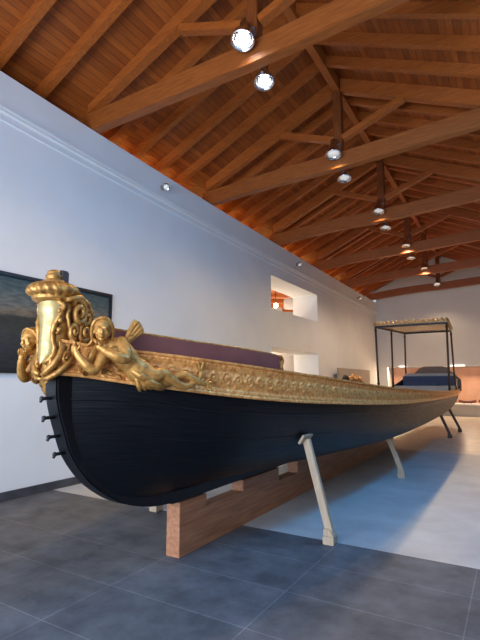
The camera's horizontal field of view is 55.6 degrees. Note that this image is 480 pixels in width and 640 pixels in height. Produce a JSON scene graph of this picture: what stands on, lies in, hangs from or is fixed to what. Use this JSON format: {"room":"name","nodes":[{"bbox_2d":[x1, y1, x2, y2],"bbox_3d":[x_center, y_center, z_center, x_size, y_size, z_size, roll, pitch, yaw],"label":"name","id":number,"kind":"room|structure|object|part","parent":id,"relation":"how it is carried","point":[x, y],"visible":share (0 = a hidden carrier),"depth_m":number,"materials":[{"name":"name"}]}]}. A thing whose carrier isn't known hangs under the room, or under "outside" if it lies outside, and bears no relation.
{"room":"museum","nodes":[
{"label":"museum","id":0,"kind":"room"},
{"bbox_2d":[0,71,378,492],"bbox_3d":[-0.005,0.173,12.450,0.950,6.118,27.600,-5,-9,31],"label":"wall","id":1,"kind":"structure","parent":0,"point":[162,271],"depth_m":8.41,"materials":[{"name":"white paint"}]},
{"bbox_2d":[0,270,42,372],"bbox_3d":[-3.077,0.046,6.309,0.050,1.364,0.639,-5,-9,31],"label":"framed painting","id":2,"kind":"object","parent":1,"relation":"attached to","point":[18,309],"depth_m":6.25,"materials":[{"name":"paint"}]},
{"bbox_2d":[0,477,80,501],"bbox_3d":[0.182,3.062,11.414,0.025,0.115,26.700,-5,-9,31],"label":"baseboard","id":3,"kind":"structure","parent":1,"relation":"attached to","point":[17,493],"depth_m":6.39,"materials":[{"name":"stone"}]},
{"bbox_2d":[77,287,112,319],"bbox_3d":[-2.400,-0.250,7.490,0.050,0.459,0.740,-5,-9,31],"label":"framed painting","id":4,"kind":"object","parent":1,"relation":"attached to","point":[101,303],"depth_m":7.59,"materials":[{"name":"wood"}]},
{"bbox_2d":[160,183,169,190],"bbox_3d":[-1.510,-2.688,9.162,0.212,0.169,0.159,-5,-9,31],"label":"wall spotlight","id":5,"kind":"object","parent":1,"relation":"attached to","point":[165,186],"visible":1,"depth_m":9.14,"materials":[{"name":"grey metal"}]},
{"bbox_2d":[0,103,376,315],"bbox_3d":[0.190,-2.089,12.110,0.045,0.726,26.700,-5,-9,31],"label":"trim","id":6,"kind":"structure","parent":1,"relation":"attached to","point":[5,110],"depth_m":8.58,"materials":[{"name":"white paint"}]},
{"bbox_2d":[0,416,479,639],"bbox_3d":[1.372,3.137,11.096,12.380,0.120,27.800,-5,-9,31],"label":"floor","id":7,"kind":"structure","parent":0,"point":[76,563],"depth_m":3.86,"materials":[{"name":"tile"}]},
{"bbox_2d":[149,505,162,511],"bbox_3d":[-0.915,1.804,5.542,0.357,1.022,0.240,-5,-9,31],"label":"prop","id":8,"kind":"object","parent":7,"relation":"on","point":[155,508],"visible":0.16,"depth_m":5.49,"materials":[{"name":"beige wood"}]},
{"bbox_2d":[166,440,389,557],"bbox_3d":[1.454,2.349,7.501,0.150,0.470,8.010,-5,-9,31],"label":"beam","id":9,"kind":"structure","parent":7,"relation":"on","point":[194,522],"depth_m":5.06,"materials":[{"name":"red wood"}]},
{"bbox_2d":[17,270,461,506],"bbox_3d":[3.203,0.947,10.639,2.570,3.143,17.902,-5,-9,31],"label":"barge","id":10,"kind":"object","parent":9,"relation":"on","point":[137,417],"visible":1,"depth_m":3.62,"materials":[{"name":"black paint"},{"name":"gilded wood"},{"name":"purple fabric"}]},
{"bbox_2d":[39,381,45,395],"bbox_3d":[-1.515,0.518,3.577,0.095,0.187,0.296,0,-8,1],"label":"carving","id":11,"kind":"object","parent":10,"relation":"hanging from","point":[43,387],"depth_m":3.50,"materials":[{"name":"gold metal"}]},
{"bbox_3d":[-1.272,-0.133,3.228,0.080,0.435,0.070,-5,-9,31],"label":"stem post","id":12,"kind":"part","parent":10,"relation":"part of","materials":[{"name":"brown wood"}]},
{"bbox_3d":[-0.926,0.896,3.689,0.130,1.359,1.459,-5,-9,31],"label":"stem","id":13,"kind":"part","parent":10,"relation":"part of","materials":[{"name":"black paint"}]},
{"bbox_2d":[131,371,164,391],"bbox_3d":[-0.665,0.416,3.235,0.296,0.186,0.095,4,-9,-28],"label":"carving","id":14,"kind":"object","parent":10,"relation":"hanging from","point":[147,381],"depth_m":3.21,"materials":[{"name":"gold metal"}]},
{"bbox_3d":[3.951,1.554,9.969,0.938,0.534,17.384,-5,-9,33],"label":"gilt moulding","id":15,"kind":"part","parent":10,"relation":"part of","materials":[{"name":"gold metal"}]},
{"bbox_3d":[3.945,1.900,10.038,0.897,0.267,17.219,-5,-9,33],"label":"strake moulding","id":16,"kind":"part","parent":10,"relation":"part of","materials":[{"name":"black paint"}]},
{"bbox_3d":[3.953,1.688,10.033,0.911,0.405,17.268,-5,-9,33],"label":"strake moulding","id":17,"kind":"part","parent":10,"relation":"part of","materials":[{"name":"black paint"}]},
{"bbox_3d":[4.455,1.367,14.767,0.114,2.283,0.090,-5,-9,31],"label":"canopy post","id":18,"kind":"part","parent":10,"relation":"part of","materials":[{"name":"brown wood"}]},
{"bbox_3d":[5.417,1.544,16.161,0.104,2.346,0.090,-5,-9,31],"label":"canopy post","id":19,"kind":"part","parent":10,"relation":"part of","materials":[{"name":"brown wood"}]},
{"bbox_3d":[6.390,1.717,17.550,0.121,2.404,0.090,-5,-9,31],"label":"canopy post","id":20,"kind":"part","parent":10,"relation":"part of","materials":[{"name":"brown wood"}]},
{"bbox_3d":[6.235,0.316,15.834,2.190,0.150,3.450,-5,-9,31],"label":"canopy frame","id":21,"kind":"part","parent":10,"relation":"part of","materials":[{"name":"black metal"}]},
{"bbox_2d":[404,383,439,385],"bbox_3d":[6.380,2.268,15.980,1.070,0.078,0.750,-5,-9,31],"label":"seat cushion","id":22,"kind":"object","parent":10,"relation":"on","point":[406,384],"depth_m":15.68,"materials":[{"name":"blue fabric"}]},
{"bbox_3d":[6.515,2.561,16.000,1.814,0.493,1.290,-5,-9,31],"label":"stern seat","id":23,"kind":"part","parent":10,"relation":"part of","materials":[{"name":"grey fabric"}]},
{"bbox_3d":[6.882,2.478,16.631,1.749,0.840,0.120,-5,-9,31],"label":"stern backrest","id":24,"kind":"part","parent":10,"relation":"part of","materials":[{"name":"blue fabric"}]},
{"bbox_3d":[6.268,1.221,13.691,0.114,2.283,0.090,-5,-9,31],"label":"canopy post","id":25,"kind":"part","parent":10,"relation":"part of","materials":[{"name":"brown wood"}]},
{"bbox_3d":[7.827,1.601,16.697,0.121,2.404,0.090,-5,-9,31],"label":"canopy post","id":26,"kind":"part","parent":10,"relation":"part of","materials":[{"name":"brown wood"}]},
{"bbox_2d":[298,434,337,545],"bbox_3d":[0.782,1.667,4.535,0.327,1.022,0.240,-5,-9,31],"label":"prop","id":27,"kind":"object","parent":7,"relation":"on","point":[330,538],"visible":1,"depth_m":4.50,"materials":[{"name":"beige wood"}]},
{"bbox_3d":[0.778,1.644,4.540,0.296,0.885,0.055,-5,-9,31],"label":"post","id":28,"kind":"part","parent":27,"relation":"part of","materials":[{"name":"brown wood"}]},
{"bbox_2d":[337,368,369,383],"bbox_3d":[4.792,3.081,18.830,0.220,2.080,4.350,-5,-9,31],"label":"display board","id":29,"kind":"object","parent":7,"relation":"on","point":[364,374],"visible":0.28,"depth_m":18.91,"materials":[{"name":"beige metal"}]},
{"bbox_2d":[385,438,405,477],"bbox_3d":[2.586,2.284,7.561,0.280,0.617,0.240,-5,-9,31],"label":"prop","id":30,"kind":"object","parent":7,"relation":"on","point":[401,473],"visible":0.98,"depth_m":7.52,"materials":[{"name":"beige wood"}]},
{"bbox_3d":[2.585,2.252,7.566,0.238,0.502,0.055,-5,-9,31],"label":"post","id":31,"kind":"part","parent":30,"relation":"part of","materials":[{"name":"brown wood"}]},
{"bbox_2d":[439,415,451,437],"bbox_3d":[5.782,2.988,12.803,0.310,0.636,0.240,-5,-9,31],"label":"prop","id":32,"kind":"object","parent":7,"relation":"on","point":[441,416],"visible":0.84,"depth_m":12.76,"materials":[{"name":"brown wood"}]},
{"bbox_3d":[5.782,2.958,12.807,0.267,0.521,0.055,-5,-9,31],"label":"post","id":33,"kind":"part","parent":32,"relation":"part of","materials":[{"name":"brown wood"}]},
{"bbox_2d":[448,409,461,431],"bbox_3d":[6.784,3.165,14.361,0.363,0.706,0.240,-5,-9,31],"label":"prop","id":34,"kind":"object","parent":7,"relation":"on","point":[450,410],"visible":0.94,"depth_m":14.33,"materials":[{"name":"brown wood"}]},
{"bbox_3d":[6.783,3.139,14.365,0.319,0.587,0.055,-5,-9,31],"label":"post","id":35,"kind":"part","parent":34,"relation":"part of","materials":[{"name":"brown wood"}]},
{"bbox_2d":[442,403,479,416],"bbox_3d":[10.361,4.152,21.067,6.630,0.560,1.145,-5,-9,31],"label":"plinth","id":36,"kind":"object","parent":7,"relation":"on","point":[459,409],"visible":0.32,"depth_m":20.57,"materials":[{"name":"grey laminate"}]},
{"bbox_2d":[458,399,476,403],"bbox_3d":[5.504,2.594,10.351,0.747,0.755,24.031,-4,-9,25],"label":"boat","id":37,"kind":"object","parent":36,"relation":"on","point":[461,401],"visible":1,"depth_m":20.96,"materials":[{"name":"brown wood"}]},
{"bbox_2d":[0,0,479,296],"bbox_3d":[3.131,-3.818,10.980,8.480,2.108,27.800,-5,-9,31],"label":"ceiling","id":38,"kind":"structure","parent":0,"point":[65,52],"depth_m":8.68,"materials":[{"name":"brown wood"}]},
{"bbox_2d":[83,0,409,133],"bbox_3d":[0.497,-4.374,6.178,7.430,2.108,0.170,-5,-9,31],"label":"roof truss","id":39,"kind":"object","parent":38,"relation":"attached to","point":[336,16],"visible":0.94,"depth_m":6.56,"materials":[{"name":"brown wood"}]},
{"bbox_2d":[231,19,255,51],"bbox_3d":[0.049,-3.849,6.067,0.317,0.414,0.356,-5,-9,31],"label":"ceiling spotlight","id":40,"kind":"object","parent":39,"relation":"attached to","point":[242,38],"visible":1,"depth_m":6.08,"materials":[{"name":"silver metal"}]},
{"bbox_3d":[0.201,-4.468,6.369,0.170,1.345,0.170,-5,-9,31],"label":"king post","id":41,"kind":"part","parent":39,"relation":"part of","materials":[{"name":"brown wood"}]},
{"bbox_2d":[254,65,273,90],"bbox_3d":[0.340,-3.475,6.411,0.282,0.364,0.281,-5,-9,31],"label":"ceiling spotlight","id":42,"kind":"object","parent":39,"relation":"attached to","point":[264,81],"visible":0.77,"depth_m":6.42,"materials":[{"name":"silver metal"}]},
{"bbox_2d":[202,78,479,205],"bbox_3d":[2.321,-3.963,9.195,7.430,2.108,0.170,-5,-9,31],"label":"roof truss","id":43,"kind":"object","parent":38,"relation":"attached to","point":[399,93],"visible":0.9,"depth_m":9.19,"materials":[{"name":"brown wood"}]},
{"bbox_2d":[325,138,341,159],"bbox_3d":[1.869,-3.443,9.091,0.318,0.406,0.352,-5,-9,31],"label":"ceiling spotlight","id":44,"kind":"object","parent":43,"relation":"attached to","point":[333,152],"visible":1,"depth_m":9.07,"materials":[{"name":"silver metal"}]},
{"bbox_3d":[2.026,-4.057,9.387,0.170,1.345,0.170,-5,-9,31],"label":"king post","id":45,"kind":"part","parent":43,"relation":"part of","materials":[{"name":"brown wood"}]},
{"bbox_2d":[338,169,350,182],"bbox_3d":[2.161,-3.069,9.434,0.283,0.356,0.279,-5,-9,31],"label":"ceiling spotlight","id":46,"kind":"object","parent":43,"relation":"attached to","point":[344,176],"visible":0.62,"depth_m":9.40,"materials":[{"name":"silver metal"}]},
{"bbox_2d":[270,154,479,244],"bbox_3d":[4.146,-3.552,12.213,7.430,2.108,0.170,-5,-9,31],"label":"roof truss","id":47,"kind":"object","parent":38,"relation":"attached to","point":[469,195],"visible":0.85,"depth_m":12.31,"materials":[{"name":"brown wood"}]},
{"bbox_2d":[373,199,384,214],"bbox_3d":[3.690,-3.034,12.111,0.319,0.403,0.351,-5,-9,31],"label":"ceiling spotlight","id":48,"kind":"object","parent":47,"relation":"attached to","point":[379,209],"visible":1,"depth_m":12.09,"materials":[{"name":"silver metal"}]},
{"bbox_3d":[3.850,-3.646,12.405,0.170,1.345,0.170,-5,-9,31],"label":"king post","id":49,"kind":"part","parent":47,"relation":"part of","materials":[{"name":"brown wood"}]},
{"bbox_2d":[380,222,390,230],"bbox_3d":[3.983,-2.659,12.455,0.283,0.355,0.281,-5,-9,31],"label":"ceiling spotlight","id":50,"kind":"object","parent":47,"relation":"attached to","point":[385,226],"visible":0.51,"depth_m":12.40,"materials":[{"name":"silver metal"}]},
{"bbox_2d":[314,197,479,270],"bbox_3d":[5.970,-3.131,15.229,7.430,2.127,0.170,-5,-9,31],"label":"roof truss","id":51,"kind":"object","parent":38,"relation":"attached to","point":[474,235],"visible":0.8,"depth_m":15.38,"materials":[{"name":"brown wood"}]},
{"bbox_2d":[401,235,410,247],"bbox_3d":[5.516,-2.630,15.133,0.319,0.392,0.344,-5,-9,31],"label":"ceiling spotlight","id":52,"kind":"object","parent":51,"relation":"attached to","point":[406,243],"visible":1,"depth_m":15.09,"materials":[{"name":"silver metal"}]},
{"bbox_3d":[5.674,-3.235,15.422,0.170,1.345,0.170,-5,-9,31],"label":"king post","id":53,"kind":"part","parent":51,"relation":"part of","materials":[{"name":"brown wood"}]},
{"bbox_2d":[407,253,414,259],"bbox_3d":[5.809,-2.253,15.477,0.283,0.346,0.289,-5,-9,31],"label":"ceiling spotlight","id":54,"kind":"object","parent":51,"relation":"attached to","point":[411,256],"visible":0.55,"depth_m":15.41,"materials":[{"name":"silver metal"}]},
{"bbox_2d":[344,228,479,287],"bbox_3d":[7.794,-2.712,18.245,7.430,2.144,0.170,-5,-9,31],"label":"roof truss","id":55,"kind":"object","parent":38,"relation":"attached to","point":[472,262],"visible":0.76,"depth_m":18.44,"materials":[{"name":"brown wood"}]},
{"bbox_2d":[420,260,427,269],"bbox_3d":[7.340,-2.219,18.151,0.319,0.392,0.344,-5,-9,31],"label":"ceiling spotlight","id":56,"kind":"object","parent":55,"relation":"attached to","point":[424,266],"visible":1,"depth_m":18.11,"materials":[{"name":"silver metal"}]},
{"bbox_3d":[7.498,-2.824,18.440,0.170,1.345,0.170,-5,-9,31],"label":"king post","id":57,"kind":"part","parent":55,"relation":"part of","materials":[{"name":"brown wood"}]},
{"bbox_2d":[367,250,479,299],"bbox_3d":[9.618,-2.296,21.262,7.430,2.153,0.170,-5,-9,31],"label":"roof truss","id":58,"kind":"object","parent":38,"relation":"attached to","point":[474,280],"visible":0.66,"depth_m":21.58,"materials":[{"name":"brown wood"}]},
{"bbox_2d":[433,277,440,285],"bbox_3d":[9.160,-1.786,21.158,0.319,0.419,0.360,-5,-9,31],"label":"ceiling spotlight","id":59,"kind":"object","parent":58,"relation":"attached to","point":[437,281],"visible":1,"depth_m":21.14,"materials":[{"name":"silver metal"}]},
{"bbox_3d":[9.322,-2.412,21.457,0.170,1.345,0.170,-5,-9,31],"label":"king post","id":60,"kind":"part","parent":58,"relation":"part of","materials":[{"name":"brown wood"}]},
{"bbox_2d":[271,290,292,311],"bbox_3d":[1.263,-1.036,19.024,3.400,0.610,15.400,-5,-9,31],"label":"ceiling","id":61,"kind":"structure","parent":0,"point":[280,297],"depth_m":20.18,"materials":[{"name":"brown wood"}]},
{"bbox_2d":[284,298,292,309],"bbox_3d":[2.087,-0.713,18.835,0.560,0.500,0.560,-5,-9,31],"label":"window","id":62,"kind":"structure","parent":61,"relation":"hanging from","point":[288,302],"depth_m":18.59,"materials":[{"name":"white glass"}]},
{"bbox_2d":[272,308,293,371],"bbox_3d":[1.263,0.842,18.768,3.400,6.500,15.400,-5,-9,31],"label":"wall","id":63,"kind":"structure","parent":0,"point":[288,365],"depth_m":23.82,"materials":[{"name":"white paint"}]},
{"bbox_2d":[379,367,391,386],"bbox_3d":[7.447,3.574,23.187,0.430,2.280,0.900,-5,-9,31],"label":"wall pier","id":64,"kind":"object","parent":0,"point":[385,379],"visible":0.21,"depth_m":22.92,"materials":[{"name":"white paint"}]},
{"bbox_2d":[376,256,479,367],"bbox_3d":[10.342,-0.535,21.997,7.180,5.540,0.900,-5,-9,31],"label":"wall","id":65,"kind":"structure","parent":0,"point":[460,305],"depth_m":21.99,"materials":[{"name":"white paint"}]},
{"bbox_3d":[10.689,3.374,21.725,6.650,2.280,0.100,-5,-9,31],"label":"wall niche","id":66,"kind":"object","parent":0,"visible":0},
{"bbox_2d":[391,367,479,402],"bbox_3d":[10.649,3.100,21.695,6.610,1.685,0.035,-5,-9,31],"label":"backdrop panel","id":67,"kind":"object","parent":66,"relation":"attached to","point":[469,376],"visible":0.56,"depth_m":21.63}
]}

